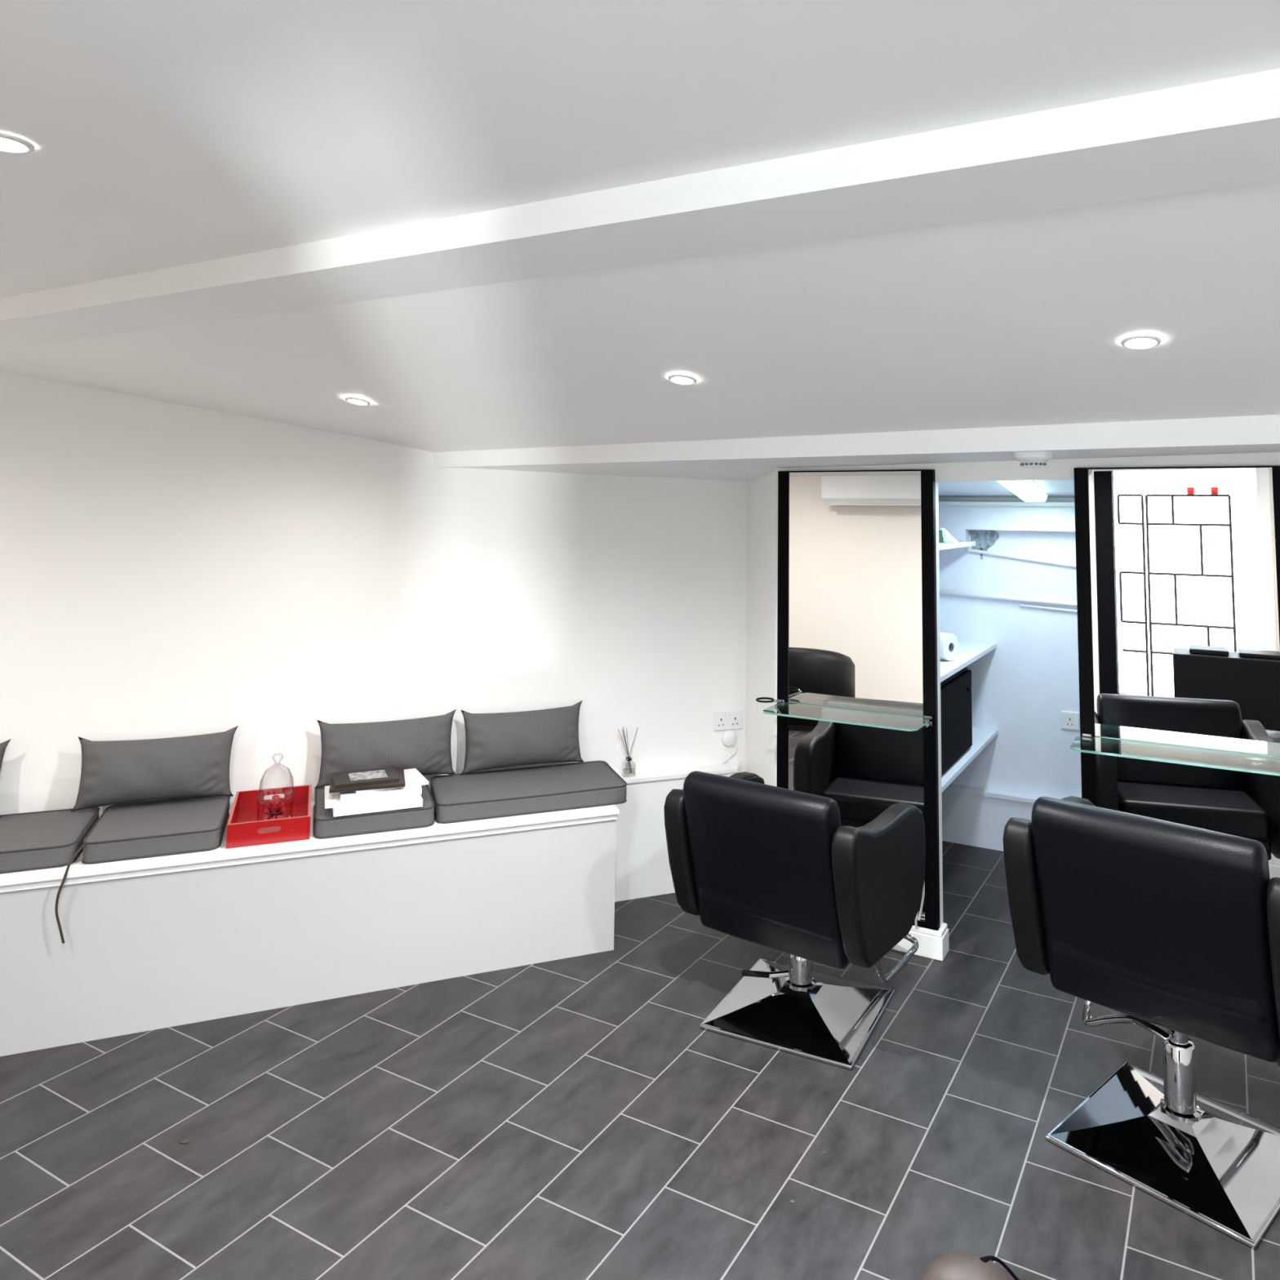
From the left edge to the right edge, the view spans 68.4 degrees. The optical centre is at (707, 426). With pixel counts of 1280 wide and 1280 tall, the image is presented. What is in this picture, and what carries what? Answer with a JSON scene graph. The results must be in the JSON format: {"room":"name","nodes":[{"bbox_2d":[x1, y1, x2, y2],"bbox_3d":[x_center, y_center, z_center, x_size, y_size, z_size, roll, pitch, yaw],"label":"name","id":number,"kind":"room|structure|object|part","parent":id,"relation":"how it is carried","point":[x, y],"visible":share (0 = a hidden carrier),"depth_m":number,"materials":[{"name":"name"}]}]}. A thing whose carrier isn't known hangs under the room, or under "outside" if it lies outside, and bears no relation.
{"room":"salon","nodes":[
{"label":"salon","id":0,"kind":"room"},
{"bbox_2d":[226,793,239,848],"bbox_3d":[-1.722,1.421,3.399,0.009,0.078,0.410,3,-6,-22],"label":"tray side","id":1,"kind":"object","parent":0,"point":[233,819],"depth_m":3.22,"materials":[{"name":"red paint"}]},
{"bbox_2d":[228,817,307,848],"bbox_3d":[-1.527,1.411,3.263,0.246,0.078,0.009,3,-6,-22],"label":"tray side","id":2,"kind":"object","parent":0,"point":[292,828],"depth_m":3.26,"materials":[{"name":"red paint"}]},
{"bbox_2d":[235,804,307,832],"bbox_3d":[-1.604,1.462,3.444,0.252,0.009,0.398,3,-6,-22],"label":"tray bottom","id":3,"kind":"object","parent":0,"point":[245,813],"depth_m":3.55,"materials":[{"name":"red paint"}]},
{"bbox_2d":[238,786,308,810],"bbox_3d":[-1.680,1.443,3.632,0.246,0.078,0.009,3,-6,-22],"label":"tray side","id":4,"kind":"object","parent":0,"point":[247,799],"depth_m":3.63,"materials":[{"name":"red paint"}]},
{"bbox_2d":[306,786,311,839],"bbox_3d":[-1.486,1.433,3.496,0.009,0.078,0.410,3,-6,-22],"label":"tray side","id":5,"kind":"object","parent":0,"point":[308,788],"depth_m":3.40,"materials":[{"name":"red paint"}]},
{"bbox_2d":[0,371,746,817],"bbox_3d":[-2.322,0.700,3.570,5.380,2.600,0.120,3,-6,-22],"label":"wall","id":6,"kind":"structure","parent":0,"point":[168,570],"depth_m":3.81,"materials":[{"name":"paint"}]},
{"bbox_2d":[614,765,740,902],"bbox_3d":[-0.204,1.838,4.240,0.805,0.500,0.085,3,-6,-22],"label":"wall","id":7,"kind":"structure","parent":6,"relation":"attached to","point":[642,868],"depth_m":4.16,"materials":[{"name":"white paint"}]},
{"bbox_2d":[617,762,739,783],"bbox_3d":[-0.201,1.581,4.256,0.800,0.016,0.097,3,-6,-22],"label":"trim","id":8,"kind":"structure","parent":6,"relation":"attached to","point":[660,775],"depth_m":4.27,"materials":[{"name":"white paint"}]},
{"bbox_2d":[617,726,637,777],"bbox_3d":[-0.359,1.458,4.209,0.092,0.215,0.036,3,-6,-22],"label":"reed diffuser","id":9,"kind":"object","parent":8,"relation":"on","point":[626,771],"visible":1,"depth_m":4.20,"materials":[{"name":"clear glass"}]},
{"bbox_2d":[713,710,742,730],"bbox_3d":[0.095,1.393,4.441,0.146,0.086,0.013,3,-6,-22],"label":"wall socket","id":10,"kind":"object","parent":6,"relation":"attached to","point":[725,720],"visible":1,"depth_m":4.44,"materials":[{"name":"white plastic"}]},
{"bbox_2d":[721,729,737,763],"bbox_3d":[0.101,1.511,4.427,0.074,0.150,0.024,3,-6,-22],"label":"plugged adaptor","id":11,"kind":"object","parent":6,"relation":"attached to","point":[728,736],"visible":1,"depth_m":4.42,"materials":[{"name":"white plastic"}]},
{"bbox_2d":[466,467,780,481],"bbox_3d":[-0.376,0.030,4.444,1.768,0.465,0.672,1,-5,-2],"label":"ceiling","id":12,"kind":"structure","parent":0,"point":[745,474],"depth_m":4.22,"materials":[{"name":"paint"}]},
{"bbox_2d":[0,840,1279,1279],"bbox_3d":[-1.179,1.938,2.139,8.340,0.100,7.947,-2,-6,29],"label":"floor","id":13,"kind":"structure","parent":0,"point":[577,1117],"depth_m":2.57,"materials":[{"name":"tile"}]},
{"bbox_2d":[179,1139,189,1143],"bbox_3d":[-1.405,1.918,2.515,0.026,0.004,0.016,0,-5,5],"label":"floor fleck","id":14,"kind":"structure","parent":13,"relation":"on","point":[182,1141],"depth_m":2.51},
{"bbox_2d":[0,789,619,1056],"bbox_3d":[-2.180,1.704,3.186,3.741,0.533,0.533,3,-6,-22],"label":"storage bench","id":15,"kind":"object","parent":13,"relation":"on","point":[165,941],"visible":0.8,"depth_m":3.23,"materials":[{"name":"paint"}]},
{"bbox_2d":[0,806,99,873],"bbox_3d":[-2.489,1.389,3.094,0.759,0.070,0.427,3,-6,-22],"label":"seat cushion","id":16,"kind":"object","parent":15,"relation":"on","point":[46,839],"visible":0.87,"depth_m":3.11,"materials":[{"name":"grey fabric"}]},
{"bbox_2d":[0,738,10,817],"bbox_3d":[-2.708,1.225,3.192,0.524,0.260,0.134,2,-5,-18],"label":"pillow","id":17,"kind":"object","parent":16,"relation":"on","point":[3,745],"visible":1,"depth_m":3.31,"materials":[{"name":"grey fabric"}]},
{"bbox_2d":[81,795,230,863],"bbox_3d":[-1.934,1.415,3.320,0.407,0.071,0.432,3,-6,-22],"label":"seat cushion","id":18,"kind":"object","parent":15,"relation":"on","point":[166,827],"visible":0.97,"depth_m":3.20,"materials":[{"name":"grey fabric"}]},
{"bbox_2d":[54,842,86,943],"bbox_3d":[-2.037,1.494,3.005,0.033,0.281,0.097,0,-5,9],"label":"tie","id":19,"kind":"object","parent":18,"relation":"hanging from","point":[84,843],"visible":1,"depth_m":2.96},
{"bbox_2d":[71,725,238,811],"bbox_3d":[-2.036,1.262,3.463,0.524,0.254,0.137,2,-5,-19],"label":"pillow","id":20,"kind":"object","parent":18,"relation":"on","point":[113,772],"visible":1,"depth_m":3.42,"materials":[{"name":"grey fabric"}]},
{"bbox_2d":[226,784,311,848],"bbox_3d":[-1.604,1.427,3.447,0.264,0.079,0.410,3,-6,-22],"label":"serving tray","id":21,"kind":"object","parent":15,"relation":"on","point":[245,828],"visible":1,"depth_m":3.36,"materials":[{"name":"red paint"}]},
{"bbox_2d":[263,794,286,819],"bbox_3d":[-1.577,1.402,3.423,0.079,0.106,0.074,3,-6,-22],"label":"rose","id":22,"kind":"object","parent":21,"relation":"on","point":[276,807],"visible":0.95,"depth_m":3.41,"materials":[{"name":"red plant"}]},
{"bbox_2d":[257,753,293,817],"bbox_3d":[-1.578,1.326,3.429,0.120,0.257,0.120,3,-6,-22],"label":"glass cloche","id":23,"kind":"object","parent":21,"relation":"on","point":[275,753],"visible":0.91,"depth_m":3.43,"materials":[{"name":"clear glass"}]},
{"bbox_2d":[313,784,435,838],"bbox_3d":[-1.280,1.447,3.583,0.415,0.071,0.442,3,-6,-22],"label":"seat cushion","id":24,"kind":"object","parent":15,"relation":"on","point":[325,825],"visible":0.62,"depth_m":3.39,"materials":[{"name":"grey fabric"}]},
{"bbox_2d":[332,795,422,817],"bbox_3d":[-1.237,1.388,3.494,0.305,0.026,0.235,3,-6,-24],"label":"book","id":25,"kind":"object","parent":24,"relation":"on","point":[375,807],"visible":0.38,"depth_m":3.39,"materials":[{"name":"white paper"}]},
{"bbox_2d":[324,785,420,808],"bbox_3d":[-1.256,1.368,3.504,0.325,0.014,0.240,3,-6,-22],"label":"book","id":26,"kind":"object","parent":25,"relation":"on","point":[332,800],"visible":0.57,"depth_m":3.40,"materials":[{"name":"white paper"}]},
{"bbox_2d":[340,785,422,801],"bbox_3d":[-1.229,1.353,3.522,0.280,0.018,0.230,3,-6,-20],"label":"book","id":27,"kind":"object","parent":26,"relation":"on","point":[415,790],"visible":0.4,"depth_m":3.42,"materials":[{"name":"white paper"}]},
{"bbox_2d":[354,768,428,794],"bbox_3d":[-1.215,1.341,3.551,0.260,0.010,0.210,4,-6,-30],"label":"magazine","id":28,"kind":"object","parent":27,"relation":"on","point":[413,777],"visible":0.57,"depth_m":3.53,"materials":[{"name":"white paper"}]},
{"bbox_2d":[328,768,404,793],"bbox_3d":[-1.272,1.325,3.507,0.260,0.012,0.200,2,-5,-19],"label":"book","id":29,"kind":"object","parent":28,"relation":"on","point":[401,783],"visible":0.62,"depth_m":3.43,"materials":[{"name":"black paper"}]},
{"bbox_2d":[331,767,399,787],"bbox_3d":[-1.285,1.314,3.514,0.225,0.011,0.170,3,-6,-25],"label":"book","id":30,"kind":"object","parent":29,"relation":"on","point":[347,779],"visible":1,"depth_m":3.49,"materials":[{"name":"black paper"}]},
{"bbox_2d":[348,769,387,781],"bbox_3d":[-1.277,1.310,3.521,0.130,0.001,0.105,3,-6,-25],"label":"photo","id":31,"kind":"object","parent":30,"relation":"on","point":[369,775],"depth_m":3.52},
{"bbox_2d":[314,709,456,789],"bbox_3d":[-1.288,1.296,3.772,0.541,0.260,0.138,2,-5,-18],"label":"pillow","id":32,"kind":"object","parent":24,"relation":"on","point":[423,744],"visible":0.94,"depth_m":3.73,"materials":[{"name":"grey fabric"}]},
{"bbox_2d":[430,760,626,823],"bbox_3d":[-0.730,1.473,3.806,0.759,0.071,0.407,3,-6,-22],"label":"seat cushion","id":33,"kind":"object","parent":15,"relation":"on","point":[489,794],"visible":0.98,"depth_m":3.71,"materials":[{"name":"grey fabric"}]},
{"bbox_2d":[460,700,583,774],"bbox_3d":[-0.782,1.319,3.980,0.526,0.260,0.137,2,-5,-18],"label":"pillow","id":34,"kind":"object","parent":33,"relation":"on","point":[496,740],"visible":1,"depth_m":3.93,"materials":[{"name":"grey fabric"}]},
{"bbox_2d":[663,770,925,1069],"bbox_3d":[0.355,1.621,3.385,0.744,0.789,0.853,-3,-6,35],"label":"chair","id":35,"kind":"object","parent":13,"relation":"on","point":[775,868],"visible":1,"depth_m":3.11,"materials":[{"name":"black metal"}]},
{"bbox_3d":[0.038,1.537,3.514,0.083,0.451,0.595,-3,-6,35],"label":"armrest","id":36,"kind":"part","parent":35,"relation":"part of","materials":[{"name":"black leather"}]},
{"bbox_2d":[698,886,834,939],"bbox_3d":[0.303,1.615,3.310,0.544,0.117,0.435,-3,-6,35],"label":"seat cushion","id":37,"kind":"object","parent":35,"relation":"on","point":[804,918],"depth_m":3.10,"materials":[{"name":"black leather"}]},
{"bbox_3d":[0.199,1.480,3.169,0.572,0.551,0.231,-3,-6,35],"label":"backrest","id":38,"kind":"part","parent":35,"relation":"part of","materials":[{"name":"black leather"}]},
{"bbox_3d":[0.242,1.880,3.219,0.074,0.027,0.020,1,-5,1],"label":"pump lever","id":39,"kind":"part","parent":35,"relation":"part of","materials":[{"name":"silver metal"}]},
{"bbox_3d":[0.581,1.509,3.138,0.083,0.451,0.595,-3,-6,35],"label":"armrest","id":40,"kind":"part","parent":35,"relation":"part of","materials":[{"name":"black leather"}]},
{"bbox_2d":[921,1251,1019,1279],"bbox_3d":[0.592,1.851,2.017,0.270,0.088,0.157,0,-5,8],"label":"leather bag","id":41,"kind":"object","parent":13,"relation":"on","point":[955,1265],"visible":1,"depth_m":2.02,"materials":[{"name":"brown leather"}]},
{"bbox_2d":[1003,795,1279,1248],"bbox_3d":[1.366,1.512,2.702,0.744,0.904,0.842,-4,-7,41],"label":"chair","id":42,"kind":"object","parent":13,"relation":"on","point":[1174,926],"visible":1,"depth_m":2.46,"materials":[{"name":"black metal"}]},
{"bbox_3d":[1.061,1.374,2.865,0.083,0.451,0.595,-4,-7,41],"label":"armrest","id":43,"kind":"part","parent":42,"relation":"part of","materials":[{"name":"black leather"}]},
{"bbox_3d":[1.194,1.718,2.683,0.046,0.114,0.306,3,-6,-25],"label":"pump lever","id":44,"kind":"part","parent":42,"relation":"part of","materials":[{"name":"silver metal"}]},
{"bbox_3d":[1.184,1.315,2.506,0.572,0.551,0.231,-4,-7,41],"label":"backrest","id":45,"kind":"part","parent":42,"relation":"part of","materials":[{"name":"black leather"}]},
{"bbox_2d":[1050,940,1265,1024],"bbox_3d":[1.304,1.450,2.634,0.544,0.117,0.435,-4,-7,41],"label":"seat cushion","id":46,"kind":"object","parent":42,"relation":"on","point":[1235,998],"depth_m":2.44,"materials":[{"name":"black leather"}]},
{"bbox_3d":[1.561,1.340,2.435,0.083,0.451,0.595,-4,-7,41],"label":"armrest","id":47,"kind":"part","parent":42,"relation":"part of","materials":[{"name":"black leather"}]},
{"bbox_2d":[0,0,1279,297],"bbox_3d":[-2.148,-0.609,0.666,8.020,0.115,3.708,-2,-6,28],"label":"ceiling","id":48,"kind":"structure","parent":0,"point":[164,134],"depth_m":1.32,"materials":[{"name":"paint"}]},
{"bbox_2d":[0,132,35,154],"bbox_3d":[-1.141,-0.459,1.517,0.086,0.007,0.086,-2,-6,28],"label":"recessed light","id":49,"kind":"object","parent":48,"relation":"in","point":[10,144],"visible":1,"depth_m":1.52,"materials":[{"name":"white plastic"}]},
{"bbox_2d":[0,68,1279,349],"bbox_3d":[-1.223,-0.407,2.412,8.020,0.181,0.264,-2,-6,28],"label":"ceiling beam","id":50,"kind":"structure","parent":48,"relation":"attached to","point":[1223,132],"depth_m":1.65,"materials":[{"name":"paint"}]},
{"bbox_2d":[0,179,1279,452],"bbox_3d":[-0.846,-0.226,3.116,8.020,0.606,1.359,-2,-6,28],"label":"ceiling","id":51,"kind":"structure","parent":0,"point":[1020,319],"depth_m":2.45,"materials":[{"name":"paint"}]},
{"bbox_2d":[345,396,370,405],"bbox_3d":[-1.240,-0.088,3.319,0.086,0.022,0.085,-2,-6,23],"label":"recessed light","id":52,"kind":"object","parent":51,"relation":"in","point":[356,401],"visible":1,"depth_m":3.31,"materials":[{"name":"white plastic"}]},
{"bbox_2d":[667,373,697,385],"bbox_3d":[-0.075,-0.137,2.753,0.086,0.022,0.085,-2,-6,23],"label":"recessed light","id":53,"kind":"object","parent":51,"relation":"in","point":[678,379],"visible":1,"depth_m":2.75,"materials":[{"name":"white plastic"}]},
{"bbox_2d":[1120,334,1161,350],"bbox_3d":[1.006,-0.195,2.180,0.086,0.022,0.085,-2,-6,23],"label":"recessed light","id":54,"kind":"object","parent":51,"relation":"in","point":[1137,342],"visible":1,"depth_m":2.17,"materials":[{"name":"white plastic"}]},
{"bbox_2d":[745,471,776,786],"bbox_3d":[0.273,1.045,4.289,0.050,2.100,0.488,2,-5,-16],"label":"wall","id":55,"kind":"structure","parent":0,"point":[761,491],"depth_m":4.32,"materials":[{"name":"paint"}]},
{"bbox_2d":[433,414,1279,467],"bbox_3d":[1.069,-0.077,3.309,4.820,0.426,0.789,-2,-6,28],"label":"ceiling beam","id":56,"kind":"structure","parent":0,"point":[1250,433],"depth_m":3.20,"materials":[{"name":"paint"}]},
{"bbox_2d":[1013,450,1052,468],"bbox_3d":[1.040,0.101,3.000,0.116,0.067,0.116,-2,-6,28],"label":"smoke detector","id":57,"kind":"object","parent":56,"relation":"attached to","point":[1034,459],"visible":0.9,"depth_m":2.96,"materials":[{"name":"white plastic"}]},
{"bbox_2d":[937,479,1074,497],"bbox_3d":[2.107,0.136,3.957,3.360,0.310,1.284,-2,-6,28],"label":"ceiling","id":58,"kind":"structure","parent":0,"point":[1063,488],"depth_m":4.54,"materials":[{"name":"paint"}]},
{"bbox_2d":[997,480,1047,502],"bbox_3d":[1.416,0.277,4.207,0.119,0.110,0.919,-2,-6,25],"label":"light","id":59,"kind":"object","parent":58,"relation":"attached to","point":[1028,491],"visible":0.61,"depth_m":4.14,"materials":[{"name":"white plastic"}]},
{"bbox_2d":[938,497,1081,799],"bbox_3d":[2.477,1.085,4.466,3.480,2.100,0.120,-2,-6,28],"label":"wall","id":60,"kind":"structure","parent":0,"point":[1020,688],"depth_m":4.84,"materials":[{"name":"paint"}]},
{"bbox_2d":[969,529,999,559],"bbox_3d":[1.467,0.628,4.976,0.155,0.156,0.001,-2,-6,28],"label":"damp patch","id":61,"kind":"object","parent":60,"relation":"attached to","point":[984,540],"visible":0.93,"depth_m":4.98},
{"bbox_2d":[942,783,1039,851],"bbox_3d":[2.393,1.984,4.318,3.288,0.282,0.064,-2,-6,28],"label":"trim","id":62,"kind":"structure","parent":60,"relation":"attached to","point":[974,816],"depth_m":4.82,"materials":[{"name":"paint"}]},
{"bbox_2d":[938,502,1074,506],"bbox_3d":[2.398,0.374,4.440,3.288,0.020,0.119,-2,-6,28],"label":"trim","id":63,"kind":"structure","parent":60,"relation":"attached to","point":[967,504],"depth_m":4.82,"materials":[{"name":"white paint"}]},
{"bbox_2d":[938,505,1075,552],"bbox_3d":[2.404,0.507,4.441,3.288,0.245,0.089,-2,-6,28],"label":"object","id":64,"kind":"structure","parent":60,"relation":"attached to","point":[957,520],"depth_m":4.86,"materials":[{"name":"paint"}]},
{"bbox_2d":[939,588,1076,606],"bbox_3d":[1.841,0.895,4.730,1.999,0.111,0.028,-2,-6,28],"label":"pipe","id":65,"kind":"object","parent":60,"relation":"attached to","point":[947,592],"visible":0.48,"depth_m":4.87,"materials":[{"name":"white paint"}]},
{"bbox_2d":[968,548,1075,568],"bbox_3d":[1.845,0.704,4.752,2.000,0.257,0.020,-2,-6,28],"label":"pipe","id":66,"kind":"object","parent":60,"relation":"attached to","point":[971,550],"visible":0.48,"depth_m":4.86,"materials":[{"name":"white paint"}]},
{"bbox_2d":[1019,604,1077,613],"bbox_3d":[2.171,0.940,4.561,1.261,0.084,0.014,-2,-6,28],"label":"pipe","id":67,"kind":"object","parent":60,"relation":"attached to","point":[1020,605],"visible":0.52,"depth_m":4.79,"materials":[{"name":"white paint"}]},
{"bbox_2d":[1060,711,1079,730],"bbox_3d":[1.815,1.476,4.703,0.086,0.086,0.013,-2,-6,28],"label":"wall socket","id":68,"kind":"object","parent":60,"relation":"attached to","point":[1069,720],"visible":1,"depth_m":4.70,"materials":[{"name":"white plastic"}]},
{"bbox_2d":[774,452,1279,926],"bbox_3d":[1.787,0.971,3.290,3.360,2.100,0.045,-2,-6,28],"label":"wall","id":69,"kind":"structure","parent":0,"point":[908,466],"depth_m":3.68,"materials":[{"name":"paint"}]},
{"bbox_2d":[755,469,940,930],"bbox_3d":[0.533,1.060,3.767,0.713,1.774,0.263,-2,-6,28],"label":"station","id":70,"kind":"object","parent":69,"relation":"attached to","point":[855,709],"visible":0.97,"depth_m":3.84,"materials":[{"name":"black metal"}]},
{"bbox_3d":[0.291,1.145,3.912,0.032,0.027,0.115,0,-5,9],"label":"ring arm","id":71,"kind":"part","parent":70,"relation":"part of","materials":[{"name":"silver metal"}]},
{"bbox_3d":[0.325,1.079,4.004,0.050,1.774,0.036,-2,-6,28],"label":"frame post","id":72,"kind":"part","parent":70,"relation":"part of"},
{"bbox_2d":[762,702,929,731],"bbox_3d":[0.542,1.152,3.731,0.635,0.008,0.222,-2,-6,28],"label":"glass shelf","id":73,"kind":"object","parent":70,"relation":"attached to","point":[833,712],"depth_m":3.73,"materials":[{"name":"clear glass"}]},
{"bbox_3d":[0.613,0.188,3.939,0.577,0.006,0.034,-2,-6,28],"label":"frame","id":74,"kind":"part","parent":70,"relation":"part of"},
{"bbox_2d":[915,913,917,928],"bbox_3d":[0.816,1.763,3.635,0.030,0.358,0.041,0,-5,9],"label":"cable","id":75,"kind":"object","parent":70,"relation":"hanging from","point":[916,918],"visible":0.18,"depth_m":3.62,"materials":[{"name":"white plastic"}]},
{"bbox_3d":[0.593,1.942,3.780,0.577,0.020,0.034,-2,-6,28],"label":"frame","id":76,"kind":"part","parent":70,"relation":"part of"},
{"bbox_3d":[0.846,1.158,3.642,0.022,0.013,0.055,-2,-6,28],"label":"clamp arm","id":77,"kind":"part","parent":70,"relation":"part of","materials":[{"name":"silver metal"}]},
{"bbox_3d":[0.880,1.058,3.713,0.050,1.774,0.036,-2,-6,28],"label":"frame post","id":78,"kind":"part","parent":70,"relation":"part of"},
{"bbox_2d":[891,922,949,960],"bbox_3d":[0.795,1.999,3.694,0.283,0.103,0.103,-2,-6,28],"label":"baseboard","id":79,"kind":"structure","parent":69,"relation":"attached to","point":[936,948],"depth_m":3.62,"materials":[{"name":"white paint"}]},
{"bbox_2d":[1070,465,1279,879],"bbox_3d":[1.623,1.020,3.195,0.709,1.774,0.263,-2,-6,28],"label":"station","id":80,"kind":"object","parent":69,"relation":"attached to","point":[1178,568],"visible":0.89,"depth_m":3.30,"materials":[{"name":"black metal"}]},
{"bbox_3d":[1.393,1.040,3.443,0.050,1.774,0.036,-2,-6,28],"label":"frame post","id":81,"kind":"part","parent":80,"relation":"part of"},
{"bbox_2d":[1070,735,1279,776],"bbox_3d":[1.612,1.113,3.168,0.709,0.008,0.222,-2,-6,28],"label":"glass shelf","id":82,"kind":"object","parent":80,"relation":"attached to","point":[1145,748],"depth_m":3.19,"materials":[{"name":"clear glass"}]},
{"bbox_3d":[1.686,0.149,3.376,0.589,0.006,0.034,-2,-6,28],"label":"frame","id":83,"kind":"part","parent":80,"relation":"part of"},
{"bbox_3d":[1.958,1.019,3.146,0.050,1.774,0.036,-2,-6,28],"label":"frame post","id":84,"kind":"part","parent":80,"relation":"part of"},
{"bbox_3d":[0.637,1.081,4.643,0.060,2.100,1.284,-2,-6,28],"label":"wall","id":85,"kind":"structure","parent":0,"visible":0},
{"bbox_2d":[938,540,975,550],"bbox_3d":[0.886,0.570,4.506,0.538,0.022,1.180,-2,-6,28],"label":"wall shelf","id":86,"kind":"object","parent":85,"relation":"attached to","point":[943,545],"visible":0.26,"depth_m":4.53,"materials":[{"name":"paint"}]},
{"bbox_2d":[938,529,942,542],"bbox_3d":[1.130,0.543,4.641,0.060,0.060,0.100,-1,-5,16],"label":"carton","id":87,"kind":"object","parent":86,"relation":"on","point":[940,537],"visible":0.29,"depth_m":4.59,"materials":[{"name":"green cardboard"}]},
{"bbox_2d":[939,528,958,542],"bbox_3d":[1.185,0.536,4.612,0.074,0.070,0.080,-2,-6,28],"label":"holder","id":88,"kind":"object","parent":86,"relation":"on","point":[948,538],"visible":1,"depth_m":4.58,"materials":[{"name":"white plastic"}]},
{"bbox_2d":[940,640,996,682],"bbox_3d":[0.938,1.101,4.484,0.616,0.022,1.279,-2,-6,28],"label":"wall shelf","id":89,"kind":"object","parent":85,"relation":"attached to","point":[969,652],"visible":0.25,"depth_m":4.46,"materials":[{"name":"paint"}]},
{"bbox_2d":[939,632,959,661],"bbox_3d":[1.005,1.022,4.422,0.122,0.122,0.340,5,-7,-40],"label":"paper roll","id":90,"kind":"object","parent":89,"relation":"on","point":[949,646],"visible":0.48,"depth_m":4.29,"materials":[{"name":"paper"}]},
{"bbox_2d":[941,726,997,791],"bbox_3d":[0.933,1.539,4.444,0.616,0.022,1.279,-2,-6,28],"label":"wall shelf","id":91,"kind":"object","parent":85,"relation":"attached to","point":[981,737],"visible":0.24,"depth_m":4.38,"materials":[{"name":"paint"}]},
{"bbox_2d":[940,666,972,775],"bbox_3d":[0.914,1.323,4.271,0.441,0.375,0.720,-2,-6,28],"label":"mini fridge","id":92,"kind":"object","parent":91,"relation":"on","point":[956,711],"visible":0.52,"depth_m":4.20,"materials":[{"name":"black plastic"}]}
]}

